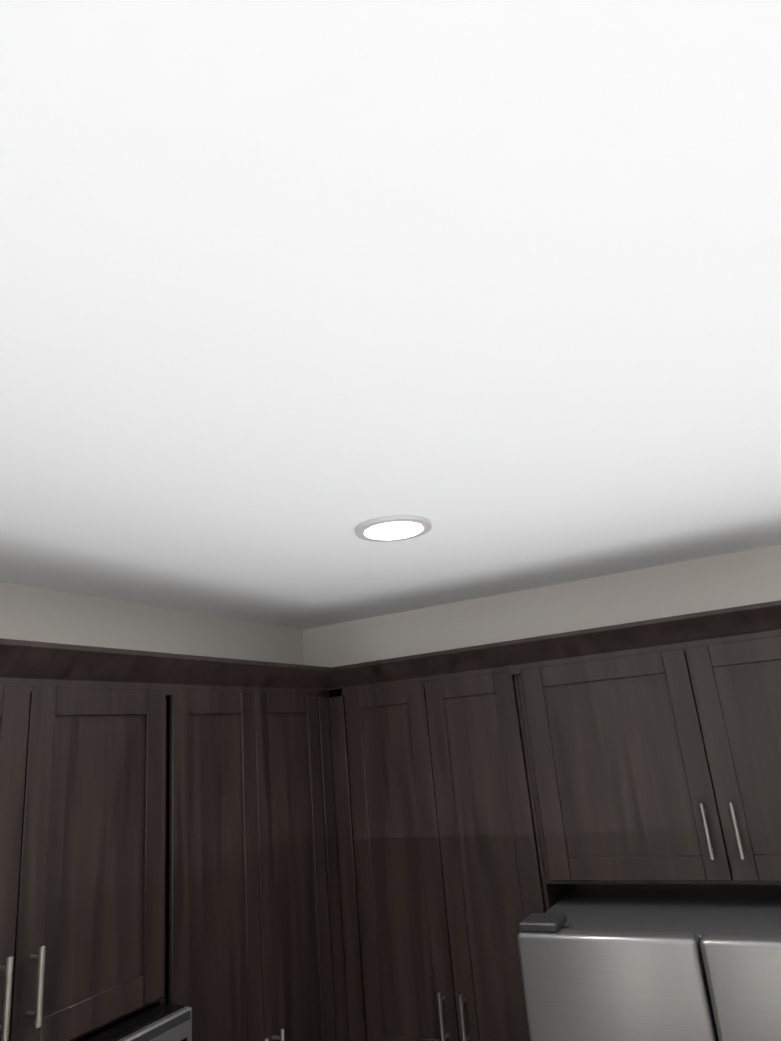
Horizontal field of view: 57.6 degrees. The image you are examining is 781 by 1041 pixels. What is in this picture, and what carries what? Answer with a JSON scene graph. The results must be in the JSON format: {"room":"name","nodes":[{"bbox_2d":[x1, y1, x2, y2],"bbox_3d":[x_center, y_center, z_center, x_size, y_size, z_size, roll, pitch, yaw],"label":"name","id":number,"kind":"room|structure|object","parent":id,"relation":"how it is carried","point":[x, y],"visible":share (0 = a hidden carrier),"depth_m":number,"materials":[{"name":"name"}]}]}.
{"room":"kitchen","nodes":[
{"label":"kitchen","id":0,"kind":"room"},
{"bbox_2d":[0,581,303,664],"bbox_3d":[-1.062,1.403,1.220,0.200,2.700,3.530,-14,-19,25],"label":"wall","id":1,"kind":"structure","parent":0,"point":[33,613],"depth_m":2.13,"materials":[{"name":"paint"}]},
{"bbox_2d":[0,640,179,1040],"bbox_3d":[-0.841,0.654,1.419,0.321,0.743,0.760,-14,-19,25],"label":"upper cabinet","id":2,"kind":"object","parent":1,"relation":"attached to","point":[90,737],"depth_m":1.48,"materials":[{"name":"brown wood"}]},
{"bbox_2d":[76,1003,191,1040],"bbox_3d":[-0.731,1.192,1.218,0.454,0.411,0.752,-14,-19,25],"label":"over-the-range microwave","id":3,"kind":"object","parent":2,"relation":"attached to","point":[161,1022],"visible":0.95,"depth_m":1.46,"materials":[{"name":"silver metal"}]},
{"bbox_2d":[180,656,339,1040],"bbox_3d":[-0.493,0.989,1.971,0.321,1.113,0.800,-14,-19,25],"label":"upper cabinet","id":4,"kind":"object","parent":1,"relation":"attached to","point":[252,850],"depth_m":1.91,"materials":[{"name":"brown wood"}]},
{"bbox_2d":[0,0,780,629],"bbox_3d":[0.537,-1.375,-2.549,7.600,0.060,9.930,-14,-19,25],"label":"ceiling","id":5,"kind":"structure","parent":0,"point":[294,294],"depth_m":0.79,"materials":[{"name":"white paint"}]},
{"bbox_2d":[355,515,431,541],"bbox_3d":[0.007,0.020,1.636,0.176,0.011,0.176,-14,-19,25],"label":"recessed light","id":6,"kind":"object","parent":5,"relation":"in","point":[392,528],"visible":0.98,"depth_m":1.61,"materials":[{"name":"grey plastic"}]},
{"bbox_2d":[302,544,780,666],"bbox_3d":[1.284,1.405,1.921,3.335,2.700,0.260,-14,-19,25],"label":"wall","id":7,"kind":"structure","parent":0,"point":[736,579],"depth_m":2.44,"materials":[{"name":"paint"}]},
{"bbox_2d":[360,636,575,1040],"bbox_3d":[0.235,1.004,2.235,0.733,1.113,0.341,-14,-19,25],"label":"upper cabinet","id":8,"kind":"object","parent":7,"relation":"attached to","point":[466,801],"depth_m":2.08,"materials":[{"name":"brown wood"}]},
{"bbox_2d":[540,600,780,884],"bbox_3d":[0.889,0.622,1.979,0.955,0.653,0.341,-14,-19,25],"label":"upper cabinet","id":9,"kind":"object","parent":7,"relation":"attached to","point":[666,731],"depth_m":1.87,"materials":[{"name":"brown wood"}]},
{"bbox_3d":[0.780,1.250,-3.369,7.600,0.060,9.930,-14,-19,25],"label":"floor","id":10,"kind":"structure","parent":0,"visible":0},
{"bbox_2d":[517,884,780,1040],"bbox_3d":[0.910,1.767,1.445,0.945,1.795,0.680,-14,-19,25],"label":"fridge","id":11,"kind":"object","parent":10,"relation":"on","point":[648,962],"visible":0.98,"depth_m":1.57,"materials":[{"name":"grey metal"}]}
]}

